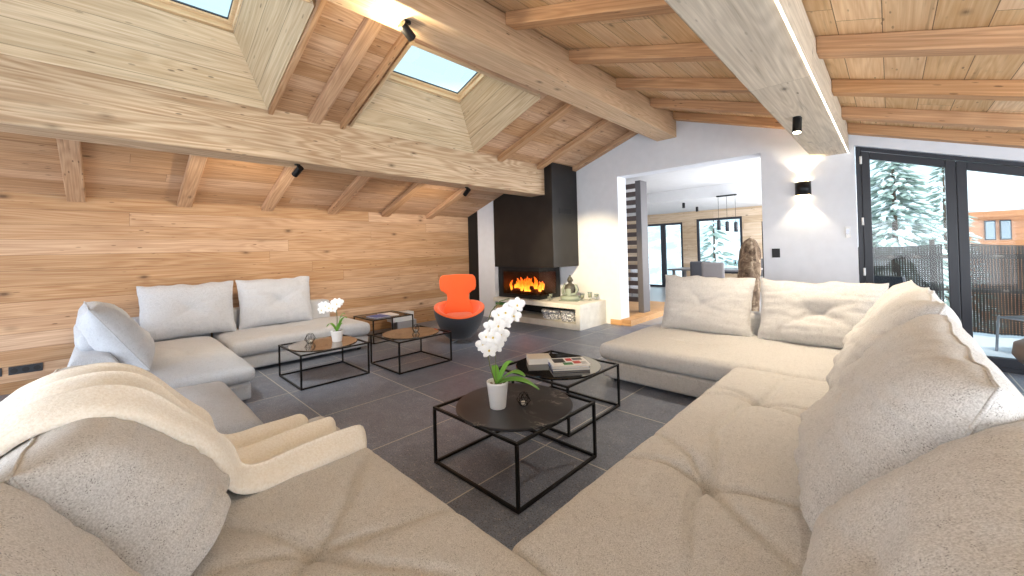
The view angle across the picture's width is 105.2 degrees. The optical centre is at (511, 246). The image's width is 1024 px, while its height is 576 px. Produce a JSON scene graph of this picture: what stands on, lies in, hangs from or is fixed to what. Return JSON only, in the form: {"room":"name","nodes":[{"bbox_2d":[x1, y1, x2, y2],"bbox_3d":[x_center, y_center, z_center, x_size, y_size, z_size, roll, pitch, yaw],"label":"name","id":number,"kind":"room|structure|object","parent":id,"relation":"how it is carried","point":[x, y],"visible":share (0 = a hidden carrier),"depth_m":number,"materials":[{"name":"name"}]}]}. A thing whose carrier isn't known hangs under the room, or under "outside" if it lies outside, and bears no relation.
{"room":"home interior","nodes":[
{"label":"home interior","id":0,"kind":"room"},
{"bbox_2d":[0,191,469,394],"bbox_3d":[-3.788,0.448,5.780,0.300,2.124,10.042,-2,-1,44],"label":"wall","id":1,"kind":"structure","parent":0,"point":[57,254],"depth_m":5.07,"materials":[{"name":"wood"}]},
{"bbox_2d":[8,362,42,374],"bbox_3d":[-5.130,1.289,4.132,0.017,0.084,0.226,-2,-1,44],"label":"power outlet","id":2,"kind":"object","parent":1,"relation":"attached to","point":[21,369],"visible":1,"depth_m":4.12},
{"bbox_2d":[0,0,630,216],"bbox_3d":[-2.374,-1.324,4.390,4.356,1.563,10.042,-2,-1,44],"label":"ceiling","id":3,"kind":"structure","parent":0,"point":[28,163],"depth_m":4.56,"materials":[{"name":"wood"}]},
{"bbox_2d":[56,139,85,201],"bbox_3d":[-4.271,-0.881,3.790,1.840,0.709,0.145,-2,-1,44],"label":"rafter","id":4,"kind":"object","parent":3,"relation":"attached to","point":[70,152],"visible":0.56,"depth_m":3.92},
{"bbox_2d":[0,0,268,109],"bbox_3d":[-3.029,-1.633,3.131,0.262,0.560,1.964,-2,-1,44],"label":"skylight shaft wall","id":5,"kind":"structure","parent":3,"relation":"attached to","point":[129,40],"depth_m":3.11,"materials":[{"name":"wood"}]},
{"bbox_2d":[177,155,207,206],"bbox_3d":[-3.618,-0.890,4.466,1.840,0.709,0.145,-2,-1,44],"label":"rafter","id":6,"kind":"object","parent":3,"relation":"attached to","point":[195,165],"visible":0.56,"depth_m":4.60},
{"bbox_2d":[0,53,544,196],"bbox_3d":[-2.546,-1.132,4.022,0.329,0.511,8.670,-2,-1,44],"label":"beam","id":7,"kind":"structure","parent":3,"relation":"attached to","point":[37,98],"depth_m":3.61,"materials":[{"name":"brown wood"}]},
{"bbox_2d":[233,0,315,108],"bbox_3d":[-2.008,-1.881,3.270,1.550,1.017,0.340,-2,-1,44],"label":"skylight shaft wall","id":8,"kind":"structure","parent":3,"relation":"attached to","point":[268,33],"depth_m":3.36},
{"bbox_2d":[261,167,294,210],"bbox_3d":[-2.964,-0.899,5.142,1.840,0.709,0.145,-2,-1,44],"label":"rafter","id":9,"kind":"object","parent":3,"relation":"attached to","point":[285,179],"visible":0.56,"depth_m":5.31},
{"bbox_2d":[268,0,327,114],"bbox_3d":[-1.802,-1.681,3.323,1.740,0.674,0.045,-2,-1,44],"label":"rafter","id":10,"kind":"object","parent":3,"relation":"attached to","point":[320,4],"visible":0.85,"depth_m":3.32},
{"bbox_2d":[308,17,383,124],"bbox_3d":[-1.516,-1.685,3.618,1.740,0.674,0.130,-2,-1,44],"label":"rafter","id":11,"kind":"object","parent":3,"relation":"attached to","point":[368,29],"visible":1,"depth_m":3.62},
{"bbox_2d":[328,176,370,213],"bbox_3d":[-2.311,-0.909,5.818,1.840,0.709,0.145,-2,-1,44],"label":"rafter","id":12,"kind":"object","parent":3,"relation":"attached to","point":[358,182],"visible":0.56,"depth_m":5.96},
{"bbox_2d":[340,33,407,128],"bbox_3d":[-1.308,-1.688,3.834,1.740,0.674,0.050,-2,-1,44],"label":"rafter","id":13,"kind":"object","parent":3,"relation":"attached to","point":[402,40],"visible":0.63,"depth_m":3.85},
{"bbox_2d":[349,41,414,126],"bbox_3d":[-1.213,-1.900,4.066,1.592,1.030,0.309,-2,-1,44],"label":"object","id":14,"kind":"structure","parent":3,"relation":"attached to","point":[410,44],"depth_m":3.96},
{"bbox_2d":[382,183,426,216],"bbox_3d":[-1.658,-0.918,6.494,1.840,0.709,0.145,-2,-1,44],"label":"rafter","id":15,"kind":"object","parent":3,"relation":"attached to","point":[411,191],"visible":0.56,"depth_m":6.64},
{"bbox_2d":[349,79,474,153],"bbox_3d":[-1.122,-1.666,5.079,0.304,0.576,1.888,-2,-1,44],"label":"skylight shaft wall","id":16,"kind":"structure","parent":3,"relation":"attached to","point":[399,110],"depth_m":4.96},
{"bbox_2d":[426,188,465,218],"bbox_3d":[-1.005,-0.927,7.170,1.840,0.709,0.145,-2,-1,44],"label":"rafter","id":17,"kind":"object","parent":3,"relation":"attached to","point":[457,195],"visible":0.56,"depth_m":7.35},
{"bbox_2d":[407,42,537,96],"bbox_3d":[-0.211,-2.164,4.193,0.304,0.576,1.888,-2,-1,44],"label":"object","id":18,"kind":"structure","parent":3,"relation":"attached to","point":[419,46],"depth_m":4.12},
{"bbox_2d":[388,71,484,101],"bbox_3d":[-0.648,-2.231,4.482,1.367,0.527,1.170,-2,-1,44],"label":"window frame","id":19,"kind":"structure","parent":18,"relation":"attached to","point":[395,76],"depth_m":5.00,"materials":[{"name":"brown wood"}]},
{"bbox_2d":[460,76,540,153],"bbox_3d":[-0.180,-1.912,5.134,1.594,1.036,0.494,-2,-1,44],"label":"skylight shaft wall","id":20,"kind":"structure","parent":3,"relation":"attached to","point":[492,105],"depth_m":5.21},
{"bbox_2d":[497,103,574,161],"bbox_3d":[0.425,-1.712,5.628,1.740,0.674,0.120,-2,-1,44],"label":"rafter","id":21,"kind":"object","parent":3,"relation":"attached to","point":[566,108],"visible":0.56,"depth_m":5.66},
{"bbox_2d":[537,119,611,169],"bbox_3d":[1.092,-1.721,6.319,1.740,0.674,0.120,-2,-1,44],"label":"rafter","id":22,"kind":"object","parent":3,"relation":"attached to","point":[602,124],"visible":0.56,"depth_m":6.35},
{"bbox_2d":[572,130,637,171],"bbox_3d":[1.686,-1.730,6.933,1.740,0.674,0.120,-2,-1,44],"label":"rafter","id":23,"kind":"object","parent":3,"relation":"attached to","point":[630,134],"visible":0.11,"depth_m":6.92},
{"bbox_3d":[-2.119,-2.130,2.246,0.262,0.560,1.964,-2,-1,44],"label":"trim","id":24,"kind":"structure","parent":3,"relation":"attached to","visible":0},
{"bbox_2d":[130,0,242,32],"bbox_3d":[-2.486,-2.190,2.636,1.367,0.527,1.320,-2,-1,44],"label":"window","id":25,"kind":"structure","parent":24,"relation":"attached to","point":[176,7],"depth_m":3.33,"materials":[{"name":"brown wood"}]},
{"bbox_2d":[477,201,498,312],"bbox_3d":[-0.266,0.257,8.402,0.490,2.383,0.772,-2,-1,44],"label":"wall","id":26,"kind":"structure","parent":0,"point":[488,273],"depth_m":8.10,"materials":[{"name":"white paint"}]},
{"bbox_2d":[468,211,479,300],"bbox_3d":[-0.555,0.352,8.683,0.319,2.214,0.772,-2,-1,44],"label":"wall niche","id":27,"kind":"object","parent":26,"relation":"in","point":[472,220],"visible":0.21,"depth_m":8.39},
{"bbox_2d":[0,285,1023,550],"bbox_3d":[1.896,1.457,5.002,10.100,0.200,16.800,-2,-1,44],"label":"floor","id":28,"kind":"structure","parent":0,"point":[395,411],"depth_m":3.32,"materials":[{"name":"tile"}]},
{"bbox_2d":[67,317,254,400],"bbox_3d":[-3.623,1.150,4.017,2.332,0.673,1.192,-2,-1,44],"label":"sofa section","id":29,"kind":"object","parent":28,"relation":"on","point":[183,361],"visible":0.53,"depth_m":3.57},
{"bbox_2d":[73,324,93,350],"bbox_3d":[-3.700,0.765,3.439,0.637,0.239,0.198,-2,-1,41],"label":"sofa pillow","id":30,"kind":"object","parent":29,"relation":"on","point":[80,342],"visible":0.38,"depth_m":3.21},
{"bbox_2d":[76,301,154,370],"bbox_3d":[-3.518,0.779,3.487,0.930,0.584,0.486,-2,-1,41],"label":"sofa pillow","id":31,"kind":"object","parent":29,"relation":"on","point":[106,327],"visible":0.93,"depth_m":3.22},
{"bbox_2d":[136,281,236,340],"bbox_3d":[-3.988,0.781,4.837,0.948,0.655,0.314,-1,-1,-41],"label":"sofa pillow","id":32,"kind":"object","parent":29,"relation":"on","point":[178,310],"visible":0.91,"depth_m":4.76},
{"bbox_2d":[147,336,254,388],"bbox_3d":[-3.453,1.171,4.078,2.173,0.226,0.868,-2,-1,44],"label":"seat cushion","id":33,"kind":"object","parent":29,"relation":"on","point":[182,362],"depth_m":3.60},
{"bbox_2d":[174,381,262,433],"bbox_3d":[-2.476,1.266,2.583,1.278,0.352,1.173,-2,-1,44],"label":"ottoman","id":34,"kind":"object","parent":28,"relation":"on","point":[229,414],"visible":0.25,"depth_m":2.71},
{"bbox_2d":[213,299,369,367],"bbox_3d":[-3.022,1.151,5.430,1.172,0.670,1.673,-2,-1,44],"label":"sofa section","id":35,"kind":"object","parent":28,"relation":"on","point":[258,346],"visible":0.62,"depth_m":4.98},
{"bbox_2d":[235,276,312,329],"bbox_3d":[-3.325,0.770,5.527,0.301,0.660,0.926,-2,-1,43],"label":"sofa pillow","id":36,"kind":"object","parent":35,"relation":"on","point":[262,302],"visible":1,"depth_m":5.42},
{"bbox_2d":[214,316,369,356],"bbox_3d":[-2.975,1.179,5.385,1.043,0.214,1.673,-2,-1,44],"label":"seat cushion","id":37,"kind":"object","parent":35,"relation":"on","point":[259,341],"depth_m":4.98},
{"bbox_2d":[278,334,369,390],"bbox_3d":[-2.128,1.271,4.434,0.725,0.360,0.724,-2,-1,44],"label":"coffee table","id":38,"kind":"object","parent":28,"relation":"on","point":[322,344],"visible":0.89,"depth_m":4.35,"materials":[{"name":"black metal"}]},
{"bbox_2d":[318,298,346,341],"bbox_3d":[-2.058,0.840,4.511,0.326,0.499,0.136,-2,-1,9],"label":"potted orchid","id":39,"kind":"object","parent":38,"relation":"on","point":[336,334],"visible":1,"depth_m":4.47,"materials":[{"name":"plant"}]},
{"bbox_2d":[191,416,544,575],"bbox_3d":[-0.907,1.050,1.132,2.132,0.672,1.506,-2,-1,44],"label":"sofa section","id":40,"kind":"object","parent":28,"relation":"on","point":[355,514],"visible":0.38,"depth_m":1.32,"materials":[{"name":"grey fabric"}]},
{"bbox_2d":[0,482,141,575],"bbox_3d":[-0.837,0.725,0.547,0.515,0.583,1.070,-1,-1,-44],"label":"sofa pillow","id":41,"kind":"object","parent":40,"relation":"on","point":[36,540],"visible":1,"depth_m":0.77,"materials":[{"name":"grey fabric"}]},
{"bbox_2d":[0,365,230,575],"bbox_3d":[-1.456,0.803,1.433,1.290,0.585,0.580,-2,-1,44],"label":"sofa pillow","id":42,"kind":"object","parent":40,"relation":"on","point":[160,504],"visible":0.49,"depth_m":1.07,"materials":[{"name":"grey fabric"}]},
{"bbox_2d":[0,362,366,494],"bbox_3d":[-1.329,0.746,1.634,1.369,0.573,0.792,-1,-1,-42],"label":"blanket","id":43,"kind":"object","parent":40,"relation":"on","point":[256,459],"visible":0.99,"depth_m":1.47,"materials":[{"name":"fabric"}]},
{"bbox_2d":[353,311,413,343],"bbox_3d":[-2.079,1.290,6.344,0.670,0.360,0.690,-2,-1,44],"label":"coffee table","id":44,"kind":"object","parent":28,"relation":"on","point":[401,314],"visible":0.67,"depth_m":6.28,"materials":[{"name":"black metal"}]},
{"bbox_2d":[370,325,451,374],"bbox_3d":[-1.252,1.250,4.862,0.690,0.367,0.730,-2,-1,44],"label":"coffee table","id":45,"kind":"object","parent":28,"relation":"on","point":[407,334],"visible":0.98,"depth_m":4.81,"materials":[{"name":"black metal"}]},
{"bbox_2d":[391,319,415,329],"bbox_3d":[-1.948,1.402,7.073,0.207,0.150,0.386,-2,-1,44],"label":"storage box","id":46,"kind":"object","parent":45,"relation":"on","point":[402,324],"visible":0.46,"depth_m":6.96,"materials":[{"name":"paper"}]},
{"bbox_2d":[387,310,413,322],"bbox_3d":[-2.001,1.252,7.039,0.197,0.150,0.426,-2,-1,44],"label":"storage box","id":47,"kind":"object","parent":46,"relation":"on","point":[405,318],"visible":0.59,"depth_m":7.00,"materials":[{"name":"paper"}]},
{"bbox_2d":[434,274,484,342],"bbox_3d":[-0.803,0.937,5.967,0.767,0.994,0.740,-1,-1,-15],"label":"swivel armchair","id":48,"kind":"object","parent":28,"relation":"on","point":[460,315],"visible":0.99,"depth_m":6.11,"materials":[{"name":"orange fabric"}]},
{"bbox_2d":[433,381,596,514],"bbox_3d":[0.020,1.192,2.526,0.750,0.367,0.750,-2,-1,44],"label":"coffee table","id":49,"kind":"object","parent":28,"relation":"on","point":[548,407],"visible":0.91,"depth_m":2.40,"materials":[{"name":"black metal"}]},
{"bbox_2d":[475,297,538,409],"bbox_3d":[-0.028,0.662,2.452,0.372,0.693,0.172,-2,-1,14],"label":"potted orchid","id":50,"kind":"object","parent":49,"relation":"on","point":[493,338],"visible":1,"depth_m":2.42,"materials":[{"name":"plant"}]},
{"bbox_2d":[493,296,605,330],"bbox_3d":[0.662,1.203,7.474,2.085,0.424,0.833,-2,-1,44],"label":"bench","id":51,"kind":"object","parent":28,"relation":"on","point":[589,313],"visible":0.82,"depth_m":6.89,"materials":[{"name":"stone"}]},
{"bbox_2d":[493,162,578,299],"bbox_3d":[0.449,-0.241,7.706,1.521,2.478,0.768,-2,-1,44],"label":"fireplace","id":52,"kind":"object","parent":51,"relation":"on","point":[536,236],"visible":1,"depth_m":7.36,"materials":[{"name":"black metal"}]},
{"bbox_2d":[541,308,563,319],"bbox_3d":[0.742,1.224,7.142,0.412,0.160,0.412,-2,-1,44],"label":"lidded box","id":53,"kind":"object","parent":51,"relation":"on","point":[548,313],"visible":0.91,"depth_m":7.00,"materials":[{"name":"metal"}]},
{"bbox_2d":[561,309,575,321],"bbox_3d":[0.994,1.206,6.842,0.278,0.175,0.278,-2,-1,44],"label":"lidded box","id":54,"kind":"object","parent":51,"relation":"on","point":[568,315],"visible":0.86,"depth_m":6.73,"materials":[{"name":"metal"}]},
{"bbox_2d":[559,275,581,301],"bbox_3d":[1.048,0.746,7.080,0.366,0.460,0.271,-2,-1,27],"label":"statue","id":55,"kind":"object","parent":51,"relation":"on","point":[571,289],"visible":1,"depth_m":7.01,"materials":[{"name":"beige stone"}]},
{"bbox_2d":[498,350,619,436],"bbox_3d":[0.397,1.190,3.332,0.740,0.370,0.740,-2,-1,44],"label":"coffee table","id":56,"kind":"object","parent":28,"relation":"on","point":[542,372],"visible":0.75,"depth_m":3.16,"materials":[{"name":"black metal"}]},
{"bbox_2d":[526,353,550,364],"bbox_3d":[0.234,0.984,3.430,0.197,0.050,0.166,-1,-1,-4],"label":"book","id":57,"kind":"object","parent":56,"relation":"on","point":[541,358],"visible":0.93,"depth_m":3.35,"materials":[{"name":"paper"}]},
{"bbox_2d":[548,362,589,371],"bbox_3d":[0.470,0.994,3.271,0.307,0.016,0.236,-1,-1,-4],"label":"magazine","id":58,"kind":"object","parent":56,"relation":"on","point":[553,370],"visible":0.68,"depth_m":3.15,"materials":[{"name":"paper"}]},
{"bbox_2d":[550,364,588,368],"bbox_3d":[0.470,0.979,3.264,0.297,0.012,0.226,-1,-1,-1],"label":"magazine","id":59,"kind":"object","parent":58,"relation":"on","point":[577,367],"visible":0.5,"depth_m":3.15,"materials":[{"name":"paper"}]},
{"bbox_2d":[548,357,590,367],"bbox_3d":[0.473,0.966,3.275,0.307,0.013,0.231,-1,-1,-7],"label":"magazine","id":60,"kind":"object","parent":59,"relation":"on","point":[570,361],"visible":1,"depth_m":3.25,"materials":[{"name":"paper"}]},
{"bbox_2d":[621,317,638,325],"bbox_3d":[2.082,1.323,6.895,0.185,0.100,0.300,-2,-1,44],"label":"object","id":61,"kind":"structure","parent":28,"relation":"on","point":[630,321],"depth_m":6.82,"materials":[{"name":"brown wood"}]},
{"bbox_2d":[690,261,709,275],"bbox_3d":[4.700,0.849,9.736,0.480,0.978,0.566,-2,-1,27],"label":"dining chair","id":62,"kind":"object","parent":28,"relation":"on","point":[695,266],"visible":0.21,"depth_m":9.54,"materials":[{"name":"fabric"}]},
{"bbox_2d":[701,262,724,277],"bbox_3d":[4.665,0.842,9.003,0.480,0.978,0.566,-2,-1,35],"label":"dining chair","id":63,"kind":"object","parent":28,"relation":"on","point":[709,269],"visible":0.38,"depth_m":8.78,"materials":[{"name":"fabric"}]},
{"bbox_2d":[667,267,762,276],"bbox_3d":[5.225,0.948,10.121,2.000,0.760,1.000,-2,-1,44],"label":"dining table","id":64,"kind":"object","parent":28,"relation":"on","point":[684,269],"visible":0.37,"depth_m":10.28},
{"bbox_2d":[600,311,841,397],"bbox_3d":[2.290,1.016,3.634,2.553,0.632,1.412,-2,-1,44],"label":"sofa section","id":65,"kind":"object","parent":28,"relation":"on","point":[686,362],"visible":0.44,"depth_m":3.54,"materials":[{"name":"grey fabric"}]},
{"bbox_2d":[660,275,755,336],"bbox_3d":[2.126,0.640,4.312,0.314,0.633,0.941,-1,-1,-42],"label":"sofa pillow","id":66,"kind":"object","parent":65,"relation":"on","point":[696,303],"visible":0.99,"depth_m":4.20,"materials":[{"name":"grey fabric"}]},
{"bbox_2d":[600,324,841,381],"bbox_3d":[2.280,1.012,3.624,2.553,0.212,1.383,-2,-1,44],"label":"seat cushion","id":67,"kind":"object","parent":65,"relation":"on","point":[687,354],"depth_m":3.51,"materials":[{"name":"grey fabric"}]},
{"bbox_2d":[758,277,888,348],"bbox_3d":[2.809,0.612,3.600,0.334,0.625,0.957,-1,-1,-43],"label":"sofa pillow","id":68,"kind":"object","parent":65,"relation":"on","point":[811,314],"visible":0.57,"depth_m":3.55,"materials":[{"name":"grey fabric"}]},
{"bbox_2d":[843,280,938,345],"bbox_3d":[2.724,0.612,2.833,0.506,0.687,0.909,-2,-1,39],"label":"sofa pillow","id":69,"kind":"object","parent":65,"relation":"on","point":[896,290],"visible":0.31,"depth_m":2.90,"materials":[{"name":"grey fabric"}]},
{"bbox_2d":[737,238,760,311],"bbox_3d":[3.711,0.594,6.202,0.416,1.460,0.273,-2,-1,44],"label":"trunk","id":70,"kind":"object","parent":28,"relation":"on","point":[749,260],"visible":0.54,"depth_m":6.10,"materials":[{"name":"brown wood"}]},
{"bbox_2d":[512,367,1023,575],"bbox_3d":[1.363,0.998,1.749,1.362,0.674,2.613,-2,-1,44],"label":"sofa section","id":71,"kind":"object","parent":28,"relation":"on","point":[715,490],"visible":0.53,"depth_m":1.44,"materials":[{"name":"grey fabric"}]},
{"bbox_2d":[512,367,828,575],"bbox_3d":[1.346,1.013,1.765,1.313,0.217,2.613,-2,-1,44],"label":"seat cushion","id":72,"kind":"object","parent":71,"relation":"on","point":[715,491],"depth_m":1.44,"materials":[{"name":"grey fabric"}]},
{"bbox_2d":[826,287,961,390],"bbox_3d":[2.169,0.616,2.248,0.551,0.718,1.023,-2,-1,43],"label":"sofa pillow","id":73,"kind":"object","parent":71,"relation":"on","point":[903,308],"visible":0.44,"depth_m":2.10,"materials":[{"name":"grey fabric"}]},
{"bbox_2d":[794,314,1023,531],"bbox_3d":[1.463,0.654,1.514,1.375,0.675,0.576,-1,-1,-45],"label":"sofa pillow","id":74,"kind":"object","parent":71,"relation":"on","point":[924,384],"visible":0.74,"depth_m":1.16,"materials":[{"name":"grey fabric"}]},
{"bbox_2d":[801,420,1023,575],"bbox_3d":[0.784,0.694,0.644,1.140,0.604,0.548,-1,-1,-44],"label":"sofa pillow","id":75,"kind":"object","parent":71,"relation":"on","point":[956,509],"visible":1,"depth_m":0.73,"materials":[{"name":"grey fabric"}]},
{"bbox_2d":[1011,338,1023,363],"bbox_3d":[3.891,0.966,2.651,0.620,0.632,0.620,-2,-1,44],"label":"stool","id":76,"kind":"object","parent":28,"relation":"on","point":[1017,352],"visible":1,"depth_m":2.81,"materials":[{"name":"brown"}]},
{"bbox_2d":[629,301,664,323],"bbox_3d":[2.187,1.338,8.572,2.365,0.100,2.258,-2,-1,44],"label":"platform","id":77,"kind":"object","parent":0,"point":[656,307],"visible":0.14,"depth_m":7.64,"materials":[{"name":"brown wood"}]},
{"bbox_2d":[626,180,649,312],"bbox_3d":[2.046,0.016,8.097,1.490,2.540,0.270,-2,-1,44],"label":"slatted screen","id":78,"kind":"object","parent":77,"relation":"on","point":[640,194],"visible":0.46,"depth_m":7.57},
{"bbox_2d":[625,157,760,193],"bbox_3d":[2.696,-1.385,8.599,6.400,0.080,3.058,-2,-1,44],"label":"ceiling","id":79,"kind":"structure","parent":0,"point":[748,169],"depth_m":7.75,"materials":[{"name":"white paint"}]},
{"bbox_2d":[626,180,761,216],"bbox_3d":[5.047,-1.288,11.028,6.400,0.340,3.700,-2,-1,44],"label":"ceiling","id":80,"kind":"structure","parent":0,"point":[749,193],"depth_m":9.62,"materials":[{"name":"white paint"}]},
{"bbox_2d":[716,194,737,231],"bbox_3d":[4.735,-0.726,8.625,0.416,0.819,0.080,-2,-1,44],"label":"pendant lamp","id":81,"kind":"object","parent":80,"relation":"hanging from","point":[718,221],"visible":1,"depth_m":8.60,"materials":[{"name":"black metal"}]},
{"bbox_2d":[627,206,762,291],"bbox_3d":[6.264,0.094,12.235,6.400,2.460,0.300,-2,-1,44],"label":"wall","id":82,"kind":"structure","parent":0,"point":[751,216],"depth_m":12.44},
{"bbox_2d":[648,222,683,286],"bbox_3d":[5.131,0.294,13.207,1.310,2.140,0.080,-2,-1,44],"label":"window","id":83,"kind":"structure","parent":82,"relation":"in","point":[662,226],"depth_m":13.16,"materials":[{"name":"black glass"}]},
{"bbox_2d":[696,216,742,273],"bbox_3d":[6.367,-0.031,12.008,1.290,1.700,0.080,-2,-1,44],"label":"window","id":84,"kind":"structure","parent":82,"relation":"in","point":[737,217],"depth_m":12.12,"materials":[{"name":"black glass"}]},
{"bbox_2d":[484,0,1023,133],"bbox_3d":[1.152,-1.298,0.984,5.444,1.867,10.042,-2,-1,44],"label":"ceiling","id":85,"kind":"structure","parent":0,"point":[826,17],"depth_m":3.00,"materials":[{"name":"wood"}]},
{"bbox_2d":[328,0,675,140],"bbox_3d":[-0.811,-1.879,2.873,0.320,0.426,9.442,-2,-1,44],"label":"ridge beam","id":86,"kind":"structure","parent":85,"relation":"attached to","point":[477,32],"depth_m":3.61,"materials":[{"name":"brown wood"}]},
{"bbox_2d":[398,19,415,41],"bbox_3d":[-0.778,-1.601,2.896,0.068,0.130,0.142,-2,-1,27],"label":"spotlight","id":87,"kind":"object","parent":86,"relation":"attached to","point":[403,26],"visible":1,"depth_m":2.87,"materials":[{"name":"black metal"}]},
{"bbox_2d":[505,0,675,29],"bbox_3d":[0.598,-1.741,2.885,1.680,0.670,0.135,-2,-1,44],"label":"rafter","id":88,"kind":"object","parent":85,"relation":"attached to","point":[579,11],"visible":0.83,"depth_m":2.90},
{"bbox_2d":[569,42,720,63],"bbox_3d":[1.251,-1.750,3.562,1.680,0.670,0.135,-2,-1,44],"label":"rafter","id":89,"kind":"object","parent":85,"relation":"attached to","point":[683,52],"visible":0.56,"depth_m":3.53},
{"bbox_2d":[616,78,751,93],"bbox_3d":[1.932,-1.760,4.266,1.680,0.670,0.135,-2,-1,44],"label":"rafter","id":90,"kind":"object","parent":85,"relation":"attached to","point":[715,85],"visible":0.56,"depth_m":4.25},
{"bbox_2d":[650,98,771,115],"bbox_3d":[2.592,-1.769,4.949,1.680,0.670,0.135,-2,-1,44],"label":"rafter","id":91,"kind":"object","parent":85,"relation":"attached to","point":[755,108],"visible":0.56,"depth_m":4.95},
{"bbox_2d":[673,112,783,128],"bbox_3d":[3.144,-1.777,5.521,1.680,0.670,0.135,-2,-1,44],"label":"rafter","id":92,"kind":"object","parent":85,"relation":"attached to","point":[763,122],"visible":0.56,"depth_m":5.52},
{"bbox_2d":[664,0,848,157],"bbox_3d":[0.657,-1.303,1.462,0.360,0.444,9.442,-2,-1,44],"label":"beam","id":93,"kind":"structure","parent":85,"relation":"attached to","point":[752,39],"depth_m":2.33,"materials":[{"name":"wood"}]},
{"bbox_2d":[792,116,801,133],"bbox_3d":[2.431,-1.035,3.338,0.072,0.141,0.086,-2,-1,44],"label":"spotlight","id":94,"kind":"object","parent":93,"relation":"attached to","point":[797,120],"visible":1,"depth_m":3.31,"materials":[{"name":"black metal"}]},
{"bbox_2d":[774,0,848,152],"bbox_3d":[0.820,-1.084,1.371,0.008,0.009,9.332,-2,-1,44],"label":"light strip","id":95,"kind":"object","parent":93,"relation":"attached to","point":[776,1],"visible":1,"depth_m":2.28,"materials":[{"name":"beige"}]},
{"bbox_2d":[816,25,1023,58],"bbox_3d":[3.189,-0.935,1.700,2.930,1.085,0.135,-2,-1,44],"label":"rafter","id":96,"kind":"object","parent":85,"relation":"attached to","point":[994,40],"visible":1,"depth_m":2.33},
{"bbox_2d":[831,79,1023,100],"bbox_3d":[3.870,-0.944,2.405,2.930,1.085,0.135,-2,-1,44],"label":"rafter","id":97,"kind":"object","parent":85,"relation":"attached to","point":[958,89],"visible":1,"depth_m":2.97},
{"bbox_2d":[841,106,1023,130],"bbox_3d":[4.530,-0.954,3.088,2.930,1.085,0.135,-2,-1,44],"label":"rafter","id":98,"kind":"object","parent":85,"relation":"attached to","point":[987,120],"visible":1,"depth_m":3.60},
{"bbox_2d":[847,123,1023,148],"bbox_3d":[5.082,-0.962,3.660,2.930,1.085,0.135,-2,-1,44],"label":"rafter","id":99,"kind":"object","parent":85,"relation":"attached to","point":[1012,140],"visible":1,"depth_m":4.13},
{"bbox_2d":[560,121,1023,323],"bbox_3d":[2.993,-0.422,5.991,9.200,3.523,0.300,-2,-1,44],"label":"wall","id":100,"kind":"structure","parent":0,"point":[808,231],"depth_m":5.34,"materials":[{"name":"white paint"}]},
{"bbox_2d":[795,181,810,195],"bbox_3d":[3.750,-0.746,5.045,0.170,0.175,0.170,-2,-1,44],"label":"wall sconce","id":101,"kind":"object","parent":100,"relation":"attached to","point":[803,187],"visible":0.94,"depth_m":4.98,"materials":[{"name":"black metal"}]},
{"bbox_2d":[851,142,1023,282],"bbox_3d":[5.052,-0.014,3.832,2.560,2.555,0.052,-2,-1,44],"label":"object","id":102,"kind":"structure","parent":100,"relation":"attached to","point":[853,144],"depth_m":4.55,"materials":[{"name":"white paint"}]},
{"bbox_2d":[855,146,1023,374],"bbox_3d":[5.088,0.012,3.843,2.525,2.502,0.106,-2,-1,44],"label":"door","id":103,"kind":"structure","parent":100,"relation":"in","point":[956,189],"depth_m":4.17,"materials":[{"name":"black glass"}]},
{"bbox_2d":[973,332,1023,358],"bbox_3d":[6.889,1.356,4.169,4.960,0.230,2.458,-2,-1,44],"label":"floor","id":104,"kind":"structure","parent":0,"point":[985,341],"depth_m":5.12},
{"bbox_2d":[859,275,905,287],"bbox_3d":[5.107,0.837,5.199,0.576,0.925,0.526,-1,-1,-15],"label":"balcony chair","id":105,"kind":"object","parent":104,"relation":"on","point":[892,280],"visible":0.11,"depth_m":5.04,"materials":[{"name":"grey metal"}]},
{"bbox_2d":[858,239,1023,336],"bbox_3d":[7.137,0.544,5.061,5.000,1.360,0.134,-2,-1,44],"label":"balcony railing","id":106,"kind":"object","parent":104,"relation":"on","point":[932,257],"visible":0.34,"depth_m":5.50,"materials":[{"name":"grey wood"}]},
{"bbox_2d":[995,316,1023,350],"bbox_3d":[6.131,0.803,4.491,0.526,0.925,0.576,-1,-1,2],"label":"table","id":107,"kind":"object","parent":104,"relation":"on","point":[1019,318],"visible":1,"depth_m":4.74,"materials":[{"name":"grey metal"}]},
{"label":"outside","id":108,"kind":"structure","parent":0,"visible":0},
{"bbox_2d":[648,160,1023,298],"bbox_3d":[51.859,-10.452,54.045,160.000,36.967,60.000,-2,-1,44],"label":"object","id":109,"kind":"structure","parent":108,"point":[673,232],"depth_m":52.76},
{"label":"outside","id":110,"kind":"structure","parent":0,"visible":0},
{"bbox_3d":[20.043,5.167,20.545,120.000,0.200,38.700,-2,-1,44],"label":"snow","id":111,"kind":"object","parent":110,"visible":0},
{"bbox_2d":[700,221,737,265],"bbox_3d":[9.157,0.972,17.724,3.380,6.954,3.133,-2,-1,22],"label":"tree","id":112,"kind":"object","parent":111,"relation":"on","point":[711,232],"visible":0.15,"depth_m":17.58,"materials":[{"name":"green plant"}]},
{"bbox_2d":[870,160,949,306],"bbox_3d":[10.224,0.525,10.325,3.896,7.700,4.033,-2,-1,44],"label":"tree","id":113,"kind":"object","parent":111,"relation":"on","point":[907,181],"visible":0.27,"depth_m":10.05,"materials":[{"name":"green plant"}]},
{"bbox_2d":[909,167,1006,328],"bbox_3d":[14.142,0.854,12.786,3.276,8.565,3.094,-1,-1,-6],"label":"tree","id":114,"kind":"object","parent":111,"relation":"on","point":[935,173],"visible":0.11,"depth_m":12.74,"materials":[{"name":"green plant"}]},
{"bbox_2d":[929,171,1023,333],"bbox_3d":[21.565,0.520,13.728,8.900,8.865,8.300,-2,-1,44],"label":"chalet","id":115,"kind":"object","parent":111,"relation":"on","point":[986,191],"visible":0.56,"depth_m":13.70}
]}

